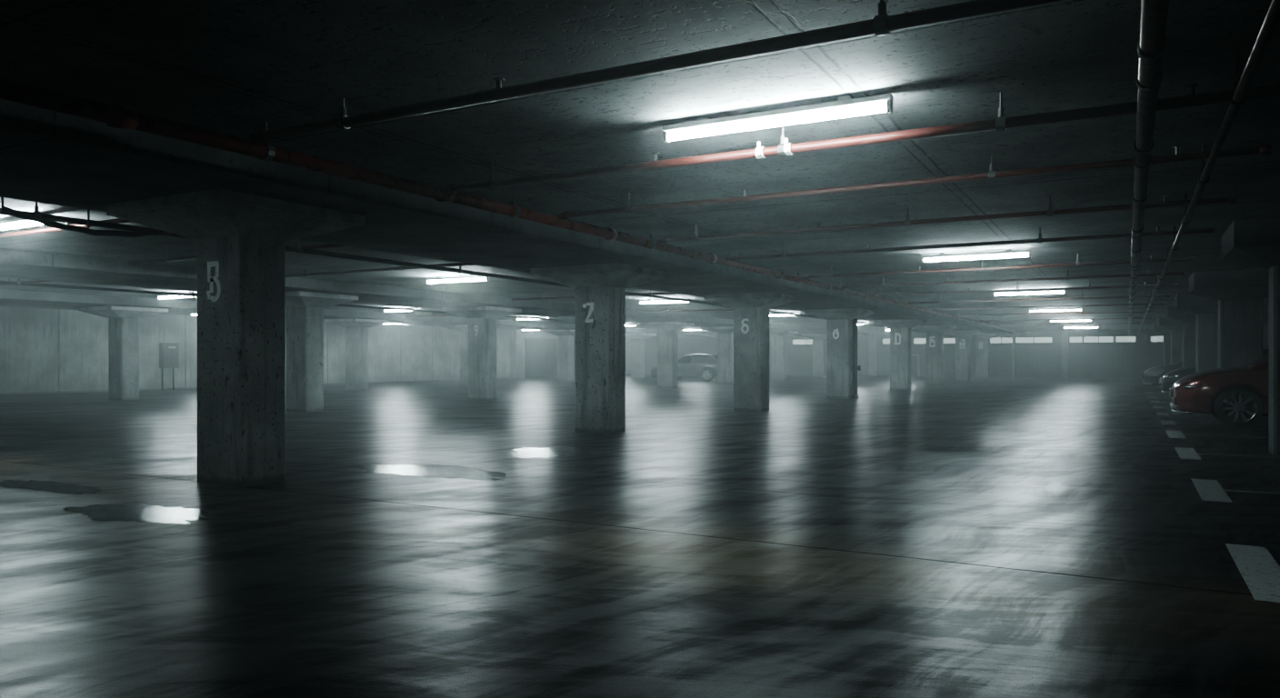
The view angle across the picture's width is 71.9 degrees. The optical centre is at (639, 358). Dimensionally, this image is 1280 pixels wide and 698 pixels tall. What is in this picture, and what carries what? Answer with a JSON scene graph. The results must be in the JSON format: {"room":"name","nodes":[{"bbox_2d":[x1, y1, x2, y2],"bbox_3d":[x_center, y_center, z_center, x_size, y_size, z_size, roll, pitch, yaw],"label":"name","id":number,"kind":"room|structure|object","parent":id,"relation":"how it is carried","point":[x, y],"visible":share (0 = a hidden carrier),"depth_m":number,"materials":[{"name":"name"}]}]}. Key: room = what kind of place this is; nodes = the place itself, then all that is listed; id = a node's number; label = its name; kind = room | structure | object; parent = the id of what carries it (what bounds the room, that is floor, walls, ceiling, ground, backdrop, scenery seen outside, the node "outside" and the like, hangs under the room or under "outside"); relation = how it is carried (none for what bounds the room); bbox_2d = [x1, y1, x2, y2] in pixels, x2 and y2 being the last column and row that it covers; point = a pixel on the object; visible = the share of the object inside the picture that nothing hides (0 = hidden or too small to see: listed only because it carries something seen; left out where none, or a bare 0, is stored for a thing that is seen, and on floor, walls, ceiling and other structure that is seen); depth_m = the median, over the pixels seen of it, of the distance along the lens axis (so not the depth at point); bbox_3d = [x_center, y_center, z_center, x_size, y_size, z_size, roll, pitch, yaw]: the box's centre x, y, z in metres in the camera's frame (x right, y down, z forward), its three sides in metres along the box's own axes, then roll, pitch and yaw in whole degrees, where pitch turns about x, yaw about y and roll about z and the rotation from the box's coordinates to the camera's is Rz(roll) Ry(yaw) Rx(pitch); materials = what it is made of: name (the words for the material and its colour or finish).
{"room":"parking garage","nodes":[
{"label":"parking garage","id":0,"kind":"room"},
{"bbox_2d":[0,306,630,395],"bbox_3d":[-16.544,-0.250,41.703,0.300,3.100,69.600,0,0,29],"label":"wall","id":1,"kind":"structure","parent":0,"point":[43,351],"depth_m":35.79,"materials":[{"name":"concrete"}]},
{"bbox_2d":[159,342,179,389],"bbox_3d":[-19.282,0.340,36.133,0.285,1.920,0.720,0,0,29],"label":"electrical box","id":2,"kind":"object","parent":1,"relation":"attached to","point":[168,352],"visible":0.94,"depth_m":36.01,"materials":[{"name":"grey paint"}]},
{"bbox_2d":[509,330,523,379],"bbox_3d":[-7.901,-0.250,56.465,0.550,3.100,0.800,0,0,29],"label":"concrete column","id":3,"kind":"structure","parent":1,"relation":"attached to","point":[515,336],"depth_m":56.16,"materials":[{"name":"concrete"}]},
{"bbox_2d":[525,338,557,378],"bbox_3d":[-6.357,-0.010,59.725,0.100,2.620,4.640,0,0,29],"label":"door","id":4,"kind":"structure","parent":1,"relation":"in","point":[541,354],"depth_m":59.22,"materials":[{"name":"metal"}]},
{"bbox_2d":[0,374,1279,697],"bbox_3d":[1.530,1.425,31.716,41.600,0.250,69.600,0,0,29],"label":"floor","id":5,"kind":"structure","parent":0,"point":[991,537],"depth_m":5.83,"materials":[{"name":"concrete"}]},
{"bbox_2d":[0,480,101,494],"bbox_3d":[-5.997,1.298,8.922,1.809,0.001,0.466,0,0,29],"label":"puddle","id":6,"kind":"object","parent":5,"relation":"on","point":[37,485],"visible":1,"depth_m":8.89,"materials":[{"name":"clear liquid"}]},
{"bbox_2d":[78,305,168,400],"bbox_3d":[-16.089,-0.130,27.485,1.750,2.860,1.790,0,0,29],"label":"concrete column","id":7,"kind":"structure","parent":5,"relation":"on","point":[123,321],"depth_m":27.25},
{"bbox_2d":[63,502,214,524],"bbox_3d":[-4.189,1.298,7.373,1.655,0.001,0.750,0,0,29],"label":"puddle","id":8,"kind":"object","parent":5,"relation":"on","point":[140,512],"visible":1,"depth_m":7.38,"materials":[{"name":"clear liquid"}]},
{"bbox_2d":[107,188,365,487],"bbox_3d":[-4.203,-0.130,9.297,1.750,2.860,1.790,0,0,29],"label":"concrete column","id":9,"kind":"structure","parent":5,"relation":"on","point":[241,237],"depth_m":9.03,"materials":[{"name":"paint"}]},
{"bbox_2d":[285,290,358,411],"bbox_3d":[-8.228,-0.130,21.656,1.750,2.860,1.790,0,0,29],"label":"concrete column","id":10,"kind":"structure","parent":5,"relation":"on","point":[305,310],"depth_m":21.40,"materials":[{"name":"concrete"}]},
{"bbox_2d":[324,318,389,390],"bbox_3d":[-11.494,-0.130,35.800,1.750,2.860,1.790,0,0,29],"label":"concrete column","id":11,"kind":"structure","parent":5,"relation":"on","point":[356,329],"depth_m":35.54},
{"bbox_2d":[354,463,506,480],"bbox_3d":[-2.376,1.298,10.190,2.530,0.001,1.004,0,0,29],"label":"puddle","id":12,"kind":"object","parent":5,"relation":"on","point":[450,472],"visible":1,"depth_m":10.11,"materials":[{"name":"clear liquid"}]},
{"bbox_2d":[442,324,468,385],"bbox_3d":[-8.109,-0.130,41.927,1.750,2.860,1.790,0,0,29],"label":"concrete column","id":13,"kind":"structure","parent":5,"relation":"on","point":[463,329],"depth_m":41.71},
{"bbox_2d":[441,306,521,399],"bbox_3d":[-4.939,-0.130,27.607,1.750,2.860,1.790,0,0,29],"label":"concrete column","id":14,"kind":"structure","parent":5,"relation":"on","point":[482,320],"depth_m":27.33,"materials":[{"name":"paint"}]},
{"bbox_2d":[507,446,599,458],"bbox_3d":[-1.262,1.298,12.217,1.325,0.001,1.610,0,0,29],"label":"puddle","id":15,"kind":"object","parent":5,"relation":"on","point":[532,452],"visible":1,"depth_m":12.16,"materials":[{"name":"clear liquid"}]},
{"bbox_2d":[543,329,574,381],"bbox_3d":[-4.143,-0.130,49.104,1.750,2.860,1.790,0,0,29],"label":"concrete column","id":16,"kind":"structure","parent":5,"relation":"on","point":[565,337],"depth_m":48.86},
{"bbox_2d":[558,315,574,323],"bbox_3d":[-1.843,-0.130,33.209,1.750,2.860,1.790,0,0,29],"label":"concrete column","id":17,"kind":"structure","parent":5,"relation":"on","point":[571,319],"depth_m":32.74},
{"bbox_2d":[530,262,667,433],"bbox_3d":[-0.706,-0.130,15.626,1.750,2.860,1.790,0,0,29],"label":"concrete column","id":18,"kind":"structure","parent":5,"relation":"on","point":[599,288],"depth_m":15.36,"materials":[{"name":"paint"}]},
{"bbox_2d":[625,333,656,379],"bbox_3d":[-0.128,-0.130,56.368,1.750,2.860,1.790,0,0,29],"label":"concrete column","id":19,"kind":"structure","parent":5,"relation":"on","point":[637,340],"depth_m":56.10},
{"bbox_2d":[640,321,694,388],"bbox_3d":[1.204,-0.130,38.723,1.750,2.860,1.790,0,0,29],"label":"concrete column","id":20,"kind":"structure","parent":5,"relation":"on","point":[666,331],"depth_m":38.45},
{"bbox_2d":[650,353,717,381],"bbox_3d":[2.892,0.516,50.844,4.540,1.568,2.180,0,0,29],"label":"parked car","id":21,"kind":"object","parent":5,"relation":"on","point":[704,365],"visible":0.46,"depth_m":49.77,"materials":[{"name":"grey paint"}]},
{"bbox_2d":[702,326,733,384],"bbox_3d":[4.347,-0.130,44.412,1.750,2.860,1.790,0,0,29],"label":"concrete column","id":22,"kind":"structure","parent":5,"relation":"on","point":[725,334],"depth_m":44.13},
{"bbox_2d":[704,291,797,411],"bbox_3d":[2.776,-0.130,21.927,1.750,2.860,1.790,0,0,29],"label":"concrete column","id":23,"kind":"structure","parent":5,"relation":"on","point":[751,310],"depth_m":21.66,"materials":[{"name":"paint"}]},
{"bbox_2d":[769,330,799,380],"bbox_3d":[8.071,-0.130,51.152,1.750,2.860,1.790,0,0,29],"label":"concrete column","id":24,"kind":"structure","parent":5,"relation":"on","point":[778,337],"depth_m":50.88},
{"bbox_2d":[801,333,827,378],"bbox_3d":[11.747,-0.130,57.804,1.750,2.860,1.790,0,0,29],"label":"concrete column","id":25,"kind":"structure","parent":5,"relation":"on","point":[818,339],"depth_m":57.51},
{"bbox_2d":[805,308,874,399],"bbox_3d":[6.520,-0.130,28.702,1.750,2.860,1.790,0,0,29],"label":"concrete column","id":26,"kind":"structure","parent":5,"relation":"on","point":[839,321],"depth_m":28.41,"materials":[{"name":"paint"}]},
{"bbox_2d":[851,319,860,399],"bbox_3d":[6.984,0.015,28.400,0.330,2.570,0.212,0,0,44],"label":"drain pipe","id":27,"kind":"object","parent":26,"relation":"attached to","point":[855,367],"visible":1,"depth_m":28.37,"materials":[{"name":"metal"}]},
{"bbox_2d":[873,319,926,389],"bbox_3d":[10.728,-0.130,36.317,1.750,2.860,1.790,0,0,29],"label":"concrete column","id":28,"kind":"structure","parent":5,"relation":"on","point":[900,329],"depth_m":36.04,"materials":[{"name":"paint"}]},
{"bbox_2d":[912,325,957,385],"bbox_3d":[14.307,-0.130,42.794,1.750,2.860,1.790,0,0,29],"label":"concrete column","id":29,"kind":"structure","parent":5,"relation":"on","point":[934,334],"depth_m":42.52,"materials":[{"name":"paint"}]},
{"bbox_2d":[945,330,981,380],"bbox_3d":[18.321,-0.130,50.058,1.750,2.860,1.790,0,0,29],"label":"concrete column","id":30,"kind":"structure","parent":5,"relation":"on","point":[962,336],"depth_m":49.78,"materials":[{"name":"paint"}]},
{"bbox_2d":[970,333,999,378],"bbox_3d":[22.093,-0.130,56.885,1.750,2.860,1.790,0,0,29],"label":"concrete column","id":31,"kind":"structure","parent":5,"relation":"on","point":[982,340],"depth_m":56.63,"materials":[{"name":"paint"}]},
{"bbox_2d":[1152,324,1170,364],"bbox_3d":[28.567,-0.250,47.367,1.750,3.100,1.790,0,0,29],"label":"concrete column","id":32,"kind":"structure","parent":5,"relation":"on","point":[1166,334],"depth_m":47.20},
{"bbox_2d":[1141,360,1182,385],"bbox_3d":[22.874,0.501,35.575,4.590,1.598,2.180,0,0,29],"label":"parked car","id":33,"kind":"object","parent":5,"relation":"on","point":[1152,375],"visible":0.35,"depth_m":35.73,"materials":[{"name":"grey paint"}]},
{"bbox_2d":[1157,317,1182,363],"bbox_3d":[24.215,-0.250,39.489,1.750,3.100,1.790,0,0,29],"label":"concrete column","id":34,"kind":"structure","parent":5,"relation":"on","point":[1175,328],"depth_m":39.28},
{"bbox_2d":[1165,306,1195,367],"bbox_3d":[19.523,-0.250,31.000,1.750,3.100,1.790,0,0,29],"label":"concrete column","id":35,"kind":"structure","parent":5,"relation":"on","point":[1188,320],"depth_m":30.82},
{"bbox_2d":[1155,411,1212,415],"bbox_3d":[14.448,1.303,19.323,5.400,0.014,1.200,0,0,29],"label":"parking line","id":36,"kind":"object","parent":5,"relation":"on","point":[1157,413],"visible":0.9,"depth_m":20.44,"materials":[{"name":"paint"}]},
{"bbox_2d":[1174,292,1218,372],"bbox_3d":[16.138,-0.250,24.873,1.750,3.100,1.790,0,0,29],"label":"concrete column","id":37,"kind":"structure","parent":5,"relation":"on","point":[1205,310],"depth_m":24.65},
{"bbox_2d":[1160,420,1258,425],"bbox_3d":[12.900,1.303,16.522,5.400,0.014,1.200,0,0,29],"label":"parking line","id":38,"kind":"object","parent":5,"relation":"on","point":[1162,422],"visible":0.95,"depth_m":17.58,"materials":[{"name":"paint"}]},
{"bbox_2d":[1165,430,1260,438],"bbox_3d":[11.401,1.303,13.809,5.400,0.014,1.640,0,0,29],"label":"parking line","id":39,"kind":"object","parent":5,"relation":"on","point":[1171,434],"visible":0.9,"depth_m":14.88,"materials":[{"name":"paint"}]},
{"bbox_2d":[1160,348,1268,393],"bbox_3d":[18.581,0.501,26.979,4.590,1.598,2.180,0,0,29],"label":"parked car","id":40,"kind":"object","parent":5,"relation":"on","point":[1168,379],"visible":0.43,"depth_m":27.25,"materials":[{"name":"black paint"}]},
{"bbox_2d":[1169,354,1268,428],"bbox_3d":[12.806,0.448,16.597,4.866,1.704,2.311,0,0,29],"label":"parked car","id":41,"kind":"object","parent":5,"relation":"on","point":[1237,396],"visible":0.99,"depth_m":16.56,"materials":[{"name":"red paint"}]},
{"bbox_2d":[1174,447,1279,459],"bbox_3d":[9.732,1.303,10.789,5.400,0.014,1.640,0,0,29],"label":"parking line","id":42,"kind":"object","parent":5,"relation":"on","point":[1183,453],"visible":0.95,"depth_m":11.82,"materials":[{"name":"paint"}]},
{"bbox_2d":[1189,269,1268,420],"bbox_3d":[12.752,-0.250,18.746,1.750,3.100,1.790,0,0,29],"label":"concrete column","id":43,"kind":"structure","parent":5,"relation":"on","point":[1240,295],"depth_m":18.42,"materials":[{"name":"concrete"}]},
{"bbox_2d":[1190,479,1279,502],"bbox_3d":[7.894,1.303,7.463,5.400,0.014,1.640,0,0,29],"label":"parking line","id":44,"kind":"object","parent":5,"relation":"on","point":[1208,490],"visible":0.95,"depth_m":8.58,"materials":[{"name":"paint"}]},
{"bbox_2d":[1220,217,1279,455],"bbox_3d":[8.955,-0.250,11.875,1.750,3.100,1.790,0,0,29],"label":"concrete column","id":45,"kind":"structure","parent":5,"relation":"on","point":[1255,243],"depth_m":11.80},
{"bbox_2d":[1225,543,1279,603],"bbox_3d":[6.056,1.303,4.137,5.400,0.014,1.640,0,0,29],"label":"parking line","id":46,"kind":"object","parent":5,"relation":"on","point":[1256,565],"visible":1,"depth_m":5.38,"materials":[{"name":"paint"}]},
{"bbox_2d":[0,0,1279,336],"bbox_3d":[1.530,-1.950,31.716,41.600,0.300,69.600,0,0,29],"label":"ceiling","id":47,"kind":"structure","parent":0,"point":[231,67],"depth_m":6.53,"materials":[{"name":"concrete"}]},
{"bbox_2d":[0,278,53,285],"bbox_3d":[-14.510,-1.718,20.014,6.040,0.164,0.092,0,0,29],"label":"pipe","id":48,"kind":"object","parent":47,"relation":"hanging from","point":[9,279],"visible":0.3,"depth_m":19.33,"materials":[{"name":"metal"}]},
{"bbox_2d":[0,214,54,229],"bbox_3d":[-7.995,-1.725,11.273,1.720,0.150,0.090,0,0,29],"label":"fluorescent light","id":49,"kind":"object","parent":47,"relation":"attached to","point":[19,221],"visible":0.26,"depth_m":11.20,"materials":[{"name":"white"}]},
{"bbox_2d":[0,218,130,238],"bbox_3d":[-7.986,-1.722,11.725,5.880,0.156,0.096,0,0,29],"label":"pipe","id":50,"kind":"object","parent":47,"relation":"hanging from","point":[118,220],"visible":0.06,"depth_m":11.64,"materials":[{"name":"metal"}]},
{"bbox_2d":[0,197,172,237],"bbox_3d":[-6.413,-1.620,10.353,0.070,0.368,1.944,0,0,29],"label":"cable","id":51,"kind":"object","parent":47,"relation":"hanging from","point":[19,215],"visible":0.82,"depth_m":10.22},
{"bbox_2d":[157,291,197,299],"bbox_3d":[-12.740,-1.725,24.292,1.720,0.150,0.090,0,0,29],"label":"fluorescent light","id":52,"kind":"object","parent":47,"relation":"attached to","point":[158,295],"visible":0.62,"depth_m":24.43,"materials":[{"name":"white"}]},
{"bbox_2d":[129,243,342,264],"bbox_3d":[-6.535,-1.727,14.351,5.880,0.146,0.096,0,0,29],"label":"pipe","id":53,"kind":"object","parent":47,"relation":"hanging from","point":[165,259],"visible":0.25,"depth_m":15.04,"materials":[{"name":"metal"}]},
{"bbox_2d":[0,289,717,338],"bbox_3d":[-10.111,-1.680,38.149,3.000,0.240,69.000,0,0,29],"label":"ceiling beam","id":54,"kind":"structure","parent":47,"relation":"attached to","point":[8,297],"depth_m":28.28,"materials":[{"name":"concrete"}]},
{"bbox_2d":[285,262,474,277],"bbox_3d":[-5.084,-1.727,16.976,5.880,0.146,0.096,0,0,29],"label":"pipe","id":55,"kind":"object","parent":47,"relation":"hanging from","point":[401,267],"visible":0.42,"depth_m":17.03,"materials":[{"name":"metal"}]},
{"bbox_2d":[0,279,804,337],"bbox_3d":[-4.246,-1.669,34.908,0.096,0.263,69.000,0,0,29],"label":"pipe","id":56,"kind":"object","parent":47,"relation":"hanging from","point":[17,283],"visible":0.59,"depth_m":21.47,"materials":[{"name":"metal"}]},
{"bbox_2d":[383,307,421,312],"bbox_3d":[-8.424,-1.725,31.276,1.720,0.150,0.090,0,0,29],"label":"fluorescent light","id":57,"kind":"object","parent":47,"relation":"attached to","point":[413,307],"visible":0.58,"depth_m":31.32,"materials":[{"name":"white"}]},
{"bbox_2d":[405,312,455,317],"bbox_3d":[-6.772,-1.718,34.019,6.040,0.164,0.092,0,0,29],"label":"pipe","id":58,"kind":"object","parent":47,"relation":"hanging from","point":[432,315],"visible":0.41,"depth_m":34.79,"materials":[{"name":"metal"}]},
{"bbox_2d":[0,248,869,336],"bbox_3d":[-1.621,-1.680,33.457,3.000,0.240,69.000,0,0,29],"label":"ceiling beam","id":59,"kind":"structure","parent":47,"relation":"attached to","point":[15,264],"depth_m":19.79,"materials":[{"name":"concrete"}]},
{"bbox_2d":[425,274,489,284],"bbox_3d":[-3.997,-1.725,19.232,1.720,0.150,0.090,0,0,29],"label":"fluorescent light","id":60,"kind":"object","parent":47,"relation":"attached to","point":[465,278],"visible":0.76,"depth_m":19.20,"materials":[{"name":"white"}]},
{"bbox_2d":[0,201,948,335],"bbox_3d":[4.384,-1.676,30.139,0.096,0.248,69.000,0,0,29],"label":"pipe","id":61,"kind":"object","parent":47,"relation":"hanging from","point":[51,217],"visible":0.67,"depth_m":14.29,"materials":[{"name":"metal"}]},
{"bbox_2d":[0,99,1012,334],"bbox_3d":[6.703,-1.680,28.858,2.920,0.240,69.000,0,0,29],"label":"ceiling beam","id":62,"kind":"structure","parent":47,"relation":"attached to","point":[47,156],"depth_m":8.96,"materials":[{"name":"concrete"}]},
{"bbox_2d":[0,78,1028,335],"bbox_3d":[8.760,-1.648,27.721,0.150,0.303,69.000,0,0,29],"label":"pipe","id":63,"kind":"object","parent":47,"relation":"hanging from","point":[115,115],"visible":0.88,"depth_m":7.16,"materials":[{"name":"metal"}]},
{"bbox_2d":[958,310,1159,317],"bbox_3d":[15.117,-1.620,32.206,6.630,0.084,0.088,0,0,29],"label":"pipe","id":64,"kind":"object","parent":63,"relation":"attached to","point":[1157,311],"visible":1,"depth_m":32.11,"materials":[{"name":"metal"}]},
{"bbox_2d":[979,317,1154,321],"bbox_3d":[17.777,-1.620,37.020,6.630,0.084,0.088,0,0,29],"label":"pipe","id":65,"kind":"object","parent":63,"relation":"attached to","point":[1126,317],"visible":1,"depth_m":36.99,"materials":[{"name":"metal"}]},
{"bbox_2d":[997,321,1150,326],"bbox_3d":[20.679,-1.620,42.272,6.630,0.084,0.088,0,0,29],"label":"pipe","id":66,"kind":"object","parent":63,"relation":"attached to","point":[1149,322],"visible":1,"depth_m":42.33,"materials":[{"name":"metal"}]},
{"bbox_2d":[511,292,678,300],"bbox_3d":[-1.118,-1.727,24.153,5.880,0.146,0.096,0,0,29],"label":"pipe","id":67,"kind":"object","parent":47,"relation":"hanging from","point":[654,294],"visible":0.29,"depth_m":24.80,"materials":[{"name":"metal"}]},
{"bbox_2d":[250,0,1065,145],"bbox_3d":[0.161,-1.690,4.881,6.880,0.220,0.104,0,0,29],"label":"pipe","id":68,"kind":"object","parent":47,"relation":"hanging from","point":[883,24],"visible":1,"depth_m":4.82,"materials":[{"name":"metal"}]},
{"bbox_2d":[639,298,690,304],"bbox_3d":[0.736,-1.725,26.557,1.720,0.150,0.090,0,0,29],"label":"fluorescent light","id":69,"kind":"object","parent":47,"relation":"attached to","point":[648,301],"visible":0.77,"depth_m":26.60,"materials":[{"name":"white"}]},
{"bbox_2d":[642,307,780,312],"bbox_3d":[2.703,-1.727,31.068,5.880,0.146,0.096,0,0,29],"label":"pipe","id":70,"kind":"object","parent":47,"relation":"hanging from","point":[667,310],"visible":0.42,"depth_m":31.57,"materials":[{"name":"metal"}]},
{"bbox_2d":[662,93,893,143],"bbox_3d":[0.941,-1.725,6.335,1.720,0.150,0.090,0,0,29],"label":"fluorescent light","id":71,"kind":"object","parent":47,"relation":"attached to","point":[845,102],"visible":1,"depth_m":6.28,"materials":[{"name":"white"}]},
{"bbox_2d":[769,311,799,316],"bbox_3d":[5.457,-1.725,34.687,1.720,0.150,0.090,0,0,29],"label":"fluorescent light","id":72,"kind":"object","parent":47,"relation":"attached to","point":[772,315],"visible":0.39,"depth_m":34.65,"materials":[{"name":"white"}]},
{"bbox_2d":[440,83,1279,195],"bbox_3d":[1.052,-1.670,6.753,6.630,0.260,0.104,0,0,29],"label":"pipe","id":73,"kind":"object","parent":47,"relation":"hanging from","point":[1001,123],"visible":0.99,"depth_m":6.34,"materials":[{"name":"metal"}]},
{"bbox_2d":[557,144,1270,219],"bbox_3d":[1.986,-1.689,8.443,6.630,0.222,0.088,0,0,29],"label":"pipe","id":74,"kind":"object","parent":47,"relation":"hanging from","point":[1263,149],"visible":1,"depth_m":8.02,"materials":[{"name":"metal"}]},
{"bbox_2d":[658,195,1236,244],"bbox_3d":[3.171,-1.689,10.587,6.630,0.222,0.088,0,0,29],"label":"pipe","id":75,"kind":"object","parent":47,"relation":"hanging from","point":[1230,199],"visible":1,"depth_m":10.28,"materials":[{"name":"metal"}]},
{"bbox_2d":[730,226,1215,261],"bbox_3d":[4.380,-1.689,12.775,6.630,0.222,0.088,0,0,29],"label":"pipe","id":76,"kind":"object","parent":47,"relation":"hanging from","point":[1210,230],"visible":1,"depth_m":12.51,"materials":[{"name":"metal"}]},
{"bbox_2d":[921,249,1030,262],"bbox_3d":[5.633,-1.725,14.825,1.720,0.150,0.090,0,0,29],"label":"fluorescent light","id":77,"kind":"object","parent":47,"relation":"attached to","point":[1008,251],"visible":1,"depth_m":14.78,"materials":[{"name":"white"}]},
{"bbox_2d":[802,253,1195,279],"bbox_3d":[6.170,-1.689,16.014,6.630,0.222,0.088,0,0,29],"label":"pipe","id":78,"kind":"object","parent":47,"relation":"hanging from","point":[1077,263],"visible":0.98,"depth_m":15.84,"materials":[{"name":"metal"}]},
{"bbox_2d":[842,269,1185,289],"bbox_3d":[7.524,-1.689,18.464,6.630,0.222,0.088,0,0,29],"label":"pipe","id":79,"kind":"object","parent":47,"relation":"hanging from","point":[846,286],"visible":1,"depth_m":18.30,"materials":[{"name":"metal"}]},
{"bbox_2d":[875,280,1177,297],"bbox_3d":[8.975,-1.689,21.090,6.630,0.222,0.088,0,0,29],"label":"pipe","id":80,"kind":"object","parent":47,"relation":"hanging from","point":[1089,287],"visible":1,"depth_m":20.95,"materials":[{"name":"metal"}]},
{"bbox_2d":[993,290,1065,296],"bbox_3d":[10.131,-1.725,22.965,1.720,0.150,0.090,0,0,29],"label":"fluorescent light","id":81,"kind":"object","parent":47,"relation":"attached to","point":[1042,292],"visible":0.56,"depth_m":22.93,"materials":[{"name":"white"}]},
{"bbox_2d":[908,292,1169,304],"bbox_3d":[10.813,-1.689,24.416,6.630,0.222,0.088,0,0,29],"label":"pipe","id":82,"kind":"object","parent":47,"relation":"hanging from","point":[1142,295],"visible":1,"depth_m":24.30,"materials":[{"name":"metal"}]},
{"bbox_2d":[933,302,1164,310],"bbox_3d":[12.699,-1.620,27.830,6.630,0.084,0.088,0,0,29],"label":"pipe","id":83,"kind":"object","parent":47,"relation":"hanging from","point":[1162,304],"visible":1,"depth_m":27.73,"materials":[{"name":"metal"}]},
{"bbox_2d":[1029,307,1082,312],"bbox_3d":[14.774,-1.725,31.367,1.720,0.150,0.090,0,0,29],"label":"fluorescent light","id":84,"kind":"object","parent":47,"relation":"attached to","point":[1081,308],"visible":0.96,"depth_m":31.34,"materials":[{"name":"white"}]},
{"bbox_2d":[1050,320,1091,321],"bbox_3d":[19.562,-1.725,40.032,1.720,0.150,0.090,0,0,29],"label":"fluorescent light","id":85,"kind":"object","parent":47,"relation":"attached to","point":[1052,320],"visible":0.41,"depth_m":39.99,"materials":[{"name":"white"}]},
{"bbox_2d":[1063,325,1098,328],"bbox_3d":[24.350,-1.725,48.698,1.720,0.150,0.090,0,0,29],"label":"fluorescent light","id":86,"kind":"object","parent":47,"relation":"attached to","point":[1069,326],"visible":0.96,"depth_m":48.69,"materials":[{"name":"white"}]},
{"bbox_2d":[1128,0,1169,335],"bbox_3d":[13.872,-1.604,24.897,0.124,0.392,69.000,0,0,29],"label":"pipe","id":87,"kind":"object","parent":47,"relation":"hanging from","point":[1152,42],"visible":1,"depth_m":4.97,"materials":[{"name":"metal"}]},
{"bbox_2d":[1137,0,1279,334],"bbox_3d":[14.274,-1.630,24.674,0.080,0.340,69.000,0,0,29],"label":"pipe","id":88,"kind":"object","parent":47,"relation":"hanging from","point":[1237,99],"visible":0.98,"depth_m":5.22,"materials":[{"name":"metal"}]},
{"bbox_2d":[644,329,1163,379],"bbox_3d":[18.289,-0.250,62.044,41.000,3.100,0.300,0,0,29],"label":"wall","id":89,"kind":"structure","parent":0,"point":[1125,360],"depth_m":57.72,"materials":[{"name":"concrete"}]},
{"bbox_2d":[787,344,812,375],"bbox_3d":[12.077,0.140,65.248,2.473,2.320,0.100,0,0,29],"label":"door","id":90,"kind":"structure","parent":89,"relation":"in","point":[799,356],"depth_m":65.34,"materials":[{"name":"metal"}]},
{"bbox_2d":[791,339,812,344],"bbox_3d":[12.301,-1.180,65.147,2.275,0.480,0.060,0,0,29],"label":"window","id":91,"kind":"structure","parent":89,"relation":"in","point":[794,341],"depth_m":65.30,"materials":[{"name":"glass"}]},
{"bbox_2d":[869,332,876,376],"bbox_3d":[16.535,-0.250,62.682,0.452,3.100,0.280,0,0,29],"label":"trim","id":92,"kind":"structure","parent":89,"relation":"attached to","point":[872,335],"depth_m":62.56,"materials":[{"name":"concrete"}]},
{"bbox_2d":[881,338,889,344],"bbox_3d":[17.429,-1.180,62.313,0.692,0.480,0.060,0,0,29],"label":"window","id":93,"kind":"structure","parent":89,"relation":"in","point":[885,341],"depth_m":62.34,"materials":[{"name":"glass"}]},
{"bbox_2d":[910,354,919,377],"bbox_3d":[19.093,0.515,61.371,0.672,1.570,0.100,0,0,29],"label":"door","id":94,"kind":"structure","parent":89,"relation":"in","point":[915,358],"depth_m":61.34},
{"bbox_2d":[912,337,925,344],"bbox_3d":[19.425,-1.180,61.211,0.979,0.480,0.060,0,0,29],"label":"window","id":95,"kind":"structure","parent":89,"relation":"in","point":[921,340],"depth_m":61.22,"materials":[{"name":"glass"}]},
{"bbox_2d":[943,337,955,344],"bbox_3d":[21.143,-1.180,60.261,1.012,0.480,0.060,0,0,29],"label":"window","id":96,"kind":"structure","parent":89,"relation":"in","point":[946,340],"depth_m":60.26,"materials":[{"name":"glass"}]},
{"bbox_2d":[989,336,1011,344],"bbox_3d":[24.055,-1.180,58.652,1.585,0.480,0.060,0,0,29],"label":"window","id":97,"kind":"structure","parent":89,"relation":"in","point":[1004,339],"depth_m":58.64,"materials":[{"name":"glass"}]},
{"bbox_2d":[1011,331,1014,378],"bbox_3d":[24.655,-0.250,58.195,0.139,3.100,0.280,0,0,29],"label":"trim","id":98,"kind":"structure","parent":89,"relation":"attached to","point":[1013,335],"depth_m":58.08,"materials":[{"name":"concrete"}]},
{"bbox_2d":[1014,336,1053,343],"bbox_3d":[25.772,-1.180,57.703,2.356,0.480,0.060,0,0,29],"label":"window","id":99,"kind":"structure","parent":89,"relation":"in","point":[1017,339],"depth_m":57.66,"materials":[{"name":"glass"}]},
{"bbox_2d":[1061,330,1068,378],"bbox_3d":[27.326,-0.250,56.719,0.370,3.100,0.280,0,0,29],"label":"trim","id":100,"kind":"structure","parent":89,"relation":"attached to","point":[1065,333],"depth_m":56.59,"materials":[{"name":"concrete"}]},
{"bbox_2d":[1068,336,1083,343],"bbox_3d":[27.931,-1.180,56.510,0.905,0.480,0.060,0,0,29],"label":"window","id":101,"kind":"structure","parent":89,"relation":"in","point":[1071,339],"depth_m":56.51,"materials":[{"name":"glass"}]},
{"bbox_2d":[1082,335,1114,343],"bbox_3d":[29.059,-1.180,55.887,1.809,0.480,0.060,0,0,29],"label":"window","id":102,"kind":"structure","parent":89,"relation":"in","point":[1087,339],"depth_m":55.86,"materials":[{"name":"glass"}]},
{"bbox_2d":[1114,335,1137,343],"bbox_3d":[30.387,-1.180,55.153,1.266,0.480,0.060,0,0,29],"label":"window","id":103,"kind":"structure","parent":89,"relation":"in","point":[1118,339],"depth_m":55.15,"materials":[{"name":"glass"}]},
{"bbox_2d":[1149,335,1163,342],"bbox_3d":[31.871,-1.180,54.333,0.894,0.480,0.060,0,0,29],"label":"window","id":104,"kind":"structure","parent":89,"relation":"in","point":[1152,338],"depth_m":54.34,"materials":[{"name":"glass"}]},
{"bbox_2d":[1262,324,1268,348],"bbox_3d":[19.605,-0.250,21.729,0.300,3.100,69.600,0,0,29],"label":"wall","id":105,"kind":"structure","parent":0,"point":[1265,326],"depth_m":47.24,"materials":[{"name":"concrete"}]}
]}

